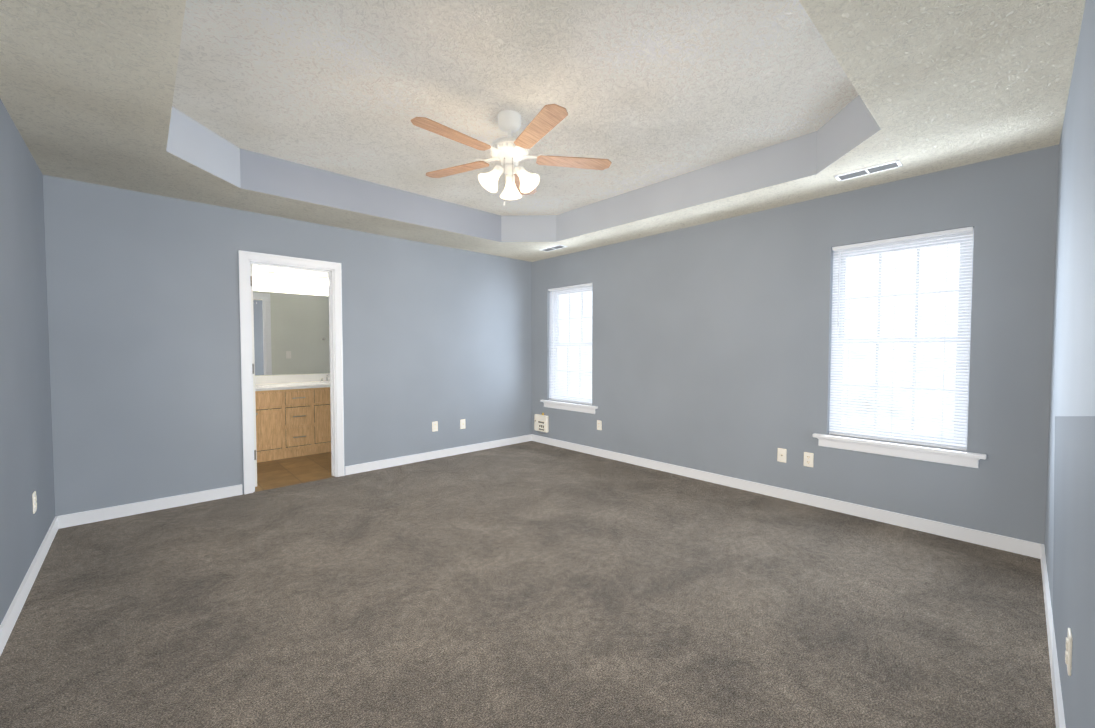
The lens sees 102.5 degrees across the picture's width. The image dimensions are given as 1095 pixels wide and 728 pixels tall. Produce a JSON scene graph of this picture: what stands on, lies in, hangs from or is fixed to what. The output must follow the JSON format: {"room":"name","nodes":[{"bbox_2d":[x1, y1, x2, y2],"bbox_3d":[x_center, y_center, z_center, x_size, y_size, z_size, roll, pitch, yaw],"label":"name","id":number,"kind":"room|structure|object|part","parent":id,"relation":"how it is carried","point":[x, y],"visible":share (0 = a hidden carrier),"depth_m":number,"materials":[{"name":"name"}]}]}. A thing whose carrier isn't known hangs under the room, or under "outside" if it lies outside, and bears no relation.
{"room":"empty bedroom","nodes":[
{"label":"empty bedroom","id":0,"kind":"room"},
{"bbox_2d":[0,99,54,624],"bbox_3d":[-1.877,-0.011,1.276,0.100,2.440,4.905,-2,3,-43],"label":"wall","id":1,"kind":"structure","parent":0,"point":[26,458],"depth_m":2.33,"materials":[{"name":"blue paint"}]},
{"bbox_2d":[0,516,63,655],"bbox_3d":[-1.839,1.163,1.356,0.013,0.088,4.675,-2,3,-43],"label":"baseboard","id":2,"kind":"structure","parent":1,"relation":"attached to","point":[6,627],"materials":[{"name":"white wood"}]},
{"bbox_2d":[32,491,36,513],"bbox_3d":[-2.892,0.780,2.478,0.010,0.114,0.070,-2,3,-43],"label":"electrical outlet","id":3,"kind":"object","parent":1,"relation":"attached to","point":[34,498],"visible":0.98,"depth_m":2.46,"materials":[{"name":"white plastic"}]},
{"bbox_2d":[43,175,531,515],"bbox_3d":[-1.861,-0.119,4.559,4.390,2.440,0.110,-2,3,-43],"label":"wall","id":4,"kind":"structure","parent":0,"point":[143,301],"depth_m":3.63,"materials":[{"name":"blue paint"}]},
{"bbox_2d":[60,484,242,527],"bbox_3d":[-3.022,1.095,3.438,1.050,0.088,0.013,-2,3,-43],"label":"baseboard","id":5,"kind":"structure","parent":4,"relation":"attached to","point":[68,520],"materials":[{"name":"white wood"}]},
{"bbox_2d":[250,264,256,486],"bbox_3d":[-2.846,0.102,4.196,0.090,1.998,0.666,-2,3,-43],"label":"bathroom door","id":6,"kind":"structure","parent":4,"relation":"in","point":[253,364],"depth_m":3.94,"materials":[{"name":"white wood"}]},
{"bbox_2d":[238,250,344,494],"bbox_3d":[-2.368,0.070,4.097,0.826,2.093,0.162,-2,3,-43],"label":"door frame","id":7,"kind":"structure","parent":4,"relation":"attached to","point":[333,270],"depth_m":4.02,"materials":[{"name":"white wood"}]},
{"bbox_2d":[432,421,437,431],"bbox_3d":[-1.289,0.716,5.035,0.070,0.114,0.010,-2,3,-43],"label":"electrical outlet","id":8,"kind":"object","parent":4,"relation":"attached to","point":[435,426],"visible":1,"depth_m":5.03,"materials":[{"name":"white plastic"}]},
{"bbox_2d":[345,434,531,474],"bbox_3d":[-1.126,1.037,5.194,2.420,0.088,0.013,-2,3,-43],"label":"baseboard","id":9,"kind":"structure","parent":4,"relation":"attached to","point":[369,466],"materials":[{"name":"white wood"}]},
{"bbox_2d":[460,419,464,428],"bbox_3d":[-1.015,0.723,5.285,0.070,0.114,0.016,-2,3,-43],"label":"outlet","id":10,"kind":"object","parent":4,"relation":"attached to","point":[462,423],"visible":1,"depth_m":5.28,"materials":[{"name":"white plastic"}]},
{"bbox_2d":[252,264,329,375],"bbox_3d":[-2.208,-0.111,4.315,3.270,2.440,0.004,-2,3,-43],"label":"wall","id":11,"kind":"structure","parent":0,"point":[281,288],"depth_m":4.10,"materials":[{"name":"grey paint"}]},
{"bbox_2d":[253,271,327,287],"bbox_3d":[-3.176,-1.042,5.395,1.040,0.120,0.148,-2,3,-43],"label":"vanity light bar","id":12,"kind":"object","parent":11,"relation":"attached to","point":[274,278],"visible":0.79,"depth_m":5.41,"materials":[{"name":"white"}]},
{"bbox_2d":[253,291,329,374],"bbox_3d":[-3.253,-0.375,5.442,1.600,1.005,0.006,-2,3,-43],"label":"bathroom mirror","id":13,"kind":"object","parent":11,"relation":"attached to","point":[291,333],"visible":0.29,"depth_m":5.48,"materials":[{"name":"clear mirror"}]},
{"bbox_2d":[255,374,329,385],"bbox_3d":[-3.248,0.187,5.455,1.624,0.101,0.020,-2,3,-43],"label":"backsplash","id":14,"kind":"structure","parent":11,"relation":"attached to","point":[259,380],"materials":[{"name":"white stone"}]},
{"bbox_2d":[255,452,334,491],"bbox_3d":[-2.733,1.115,4.922,3.270,0.050,1.770,-2,3,-43],"label":"floor","id":15,"kind":"structure","parent":0,"point":[272,474],"depth_m":4.51,"materials":[{"name":"brown tile"}]},
{"bbox_2d":[255,386,330,462],"bbox_3d":[-3.047,0.680,5.253,1.600,0.800,0.613,-2,3,-43],"label":"bathroom vanity","id":16,"kind":"object","parent":15,"relation":"on","point":[293,415],"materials":[{"name":"brown wood"}]},
{"bbox_2d":[255,382,329,389],"bbox_3d":[-3.055,0.262,5.248,1.624,0.035,0.590,-2,3,-43],"label":"countertop","id":17,"kind":"structure","parent":16,"relation":"on","point":[266,385],"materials":[{"name":"white stone"}]},
{"bbox_2d":[0,441,1055,727],"bbox_3d":[0.158,1.196,2.460,4.640,0.050,5.775,-2,3,-43],"label":"floor carpet","id":18,"kind":"object","parent":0,"point":[530,585],"visible":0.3,"depth_m":2.08,"materials":[{"name":"grey carpet"}]},
{"bbox_2d":[0,0,1085,261],"bbox_3d":[-0.212,-1.451,2.773,4.640,0.340,4.905,-2,3,-43],"label":"ceiling","id":19,"kind":"structure","parent":0,"point":[688,112],"depth_m":2.43,"materials":[{"name":"white paint"}]},
{"bbox_2d":[411,104,611,205],"bbox_3d":[-0.271,-1.279,2.758,1.238,0.583,1.283,-2,3,-43],"label":"ceiling fan","id":20,"kind":"object","parent":19,"relation":"hanging from","point":[509,152],"visible":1,"depth_m":2.74,"materials":[{"name":"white wood"}]},
{"bbox_3d":[-0.248,-1.147,2.778,0.373,0.140,0.380,-2,3,-43],"label":"lamp shade","id":21,"kind":"part","parent":20,"relation":"part of","materials":[{"name":"beige glass"}]},
{"bbox_2d":[539,244,567,251],"bbox_3d":[0.066,-1.354,5.140,0.130,0.007,0.350,-2,3,-43],"label":"ceiling vent","id":22,"kind":"object","parent":19,"relation":"in","point":[555,247],"visible":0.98,"depth_m":5.14,"materials":[{"name":"white metal"}]},
{"bbox_2d":[834,160,902,181],"bbox_3d":[2.126,-1.282,2.919,0.130,0.007,0.350,-2,3,-43],"label":"ceiling vent","id":23,"kind":"object","parent":19,"relation":"in","point":[870,170],"visible":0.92,"depth_m":2.90,"materials":[{"name":"white metal"}]},
{"bbox_2d":[532,144,1058,543],"bbox_3d":[1.393,-0.113,4.389,0.150,2.440,4.785,-2,3,-43],"label":"wall","id":24,"kind":"structure","parent":0,"point":[711,348],"depth_m":3.57,"materials":[{"name":"blue paint"}]},
{"bbox_2d":[534,413,548,433],"bbox_3d":[-0.084,0.791,5.856,0.062,0.284,0.240,-2,3,-43],"label":"box","id":25,"kind":"object","parent":24,"relation":"attached to","point":[541,423],"visible":1,"depth_m":5.82,"materials":[{"name":"white plastic"}]},
{"bbox_2d":[540,400,597,413],"bbox_3d":[0.275,0.532,5.528,0.120,0.095,0.965,-2,3,-43],"label":"window sill","id":26,"kind":"structure","parent":24,"relation":"attached to","point":[584,408],"depth_m":5.46,"materials":[{"name":"white wood"}]},
{"bbox_2d":[551,285,591,403],"bbox_3d":[0.346,-0.247,5.569,0.075,1.460,0.785,-2,3,-43],"label":"window","id":27,"kind":"structure","parent":24,"relation":"in","point":[570,289],"depth_m":5.68,"materials":[{"name":"white plastic"}]},
{"bbox_2d":[548,283,591,404],"bbox_3d":[0.280,-0.246,5.507,0.040,1.454,0.773,-2,3,-43],"label":"window blind","id":28,"kind":"object","parent":27,"relation":"attached to","point":[569,331],"visible":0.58,"depth_m":5.50,"materials":[{"name":"white plastic"}]},
{"bbox_2d":[597,420,601,429],"bbox_3d":[0.605,0.718,5.148,0.010,0.114,0.070,-2,3,-43],"label":"electrical outlet","id":29,"kind":"object","parent":24,"relation":"attached to","point":[599,424],"visible":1,"depth_m":5.14,"materials":[{"name":"white plastic"}]},
{"bbox_2d":[777,448,786,462],"bbox_3d":[1.963,0.766,3.681,0.016,0.114,0.070,-2,3,-43],"label":"electrical outlet","id":30,"kind":"object","parent":24,"relation":"attached to","point":[781,455],"visible":1,"depth_m":3.68,"materials":[{"name":"white plastic"}]},
{"bbox_2d":[532,434,1035,557],"bbox_3d":[1.371,1.065,4.332,0.013,0.088,4.675,-2,3,-43],"label":"baseboard","id":31,"kind":"structure","parent":24,"relation":"attached to","point":[858,510],"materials":[{"name":"white wood"}]},
{"bbox_2d":[804,452,813,466],"bbox_3d":[2.101,0.770,3.536,0.010,0.114,0.070,-2,3,-43],"label":"electrical outlet","id":32,"kind":"object","parent":24,"relation":"attached to","point":[808,459],"visible":1,"depth_m":3.53,"materials":[{"name":"white plastic"}]},
{"bbox_2d":[812,433,986,467],"bbox_3d":[2.471,0.610,3.161,0.120,0.095,0.975,-2,3,-43],"label":"window sill","id":33,"kind":"structure","parent":24,"relation":"attached to","point":[934,454],"depth_m":3.08,"materials":[{"name":"white wood"}]},
{"bbox_2d":[830,228,973,449],"bbox_3d":[2.542,-0.169,3.202,0.075,1.460,0.795,-2,3,-43],"label":"window","id":34,"kind":"structure","parent":24,"relation":"in","point":[912,244],"depth_m":3.12,"materials":[{"name":"white plastic"}]},
{"bbox_2d":[829,226,972,450],"bbox_3d":[2.476,-0.168,3.140,0.040,1.454,0.783,-2,3,-43],"label":"window blind","id":35,"kind":"object","parent":34,"relation":"attached to","point":[926,235],"visible":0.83,"depth_m":3.11,"materials":[{"name":"white plastic"}]},
{"bbox_2d":[1044,0,1094,727],"bbox_3d":[1.451,-0.030,1.099,4.540,2.490,0.120,-2,3,-43],"label":"wall","id":36,"kind":"structure","parent":0,"point":[1069,541],"depth_m":1.19,"materials":[{"name":"blue paint"}]},
{"bbox_2d":[1036,543,1065,727],"bbox_3d":[1.857,1.155,1.605,2.930,0.088,0.013,-2,3,-43],"label":"baseboard","id":37,"kind":"structure","parent":36,"relation":"attached to","point":[1040,549],"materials":[{"name":"white wood"}]},
{"bbox_2d":[1065,628,1072,675],"bbox_3d":[1.539,0.849,1.298,0.070,0.114,0.010,-2,3,-43],"label":"electrical outlet","id":38,"kind":"object","parent":36,"relation":"attached to","point":[1068,652],"depth_m":1.28,"materials":[{"name":"white plastic"}]},
{"label":"outside","id":39,"kind":"structure","parent":0,"visible":0},
{"bbox_2d":[557,243,959,436],"bbox_3d":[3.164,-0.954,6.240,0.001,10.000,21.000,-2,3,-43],"label":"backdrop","id":40,"kind":"structure","parent":39,"point":[903,254],"depth_m":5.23,"materials":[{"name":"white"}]}
]}

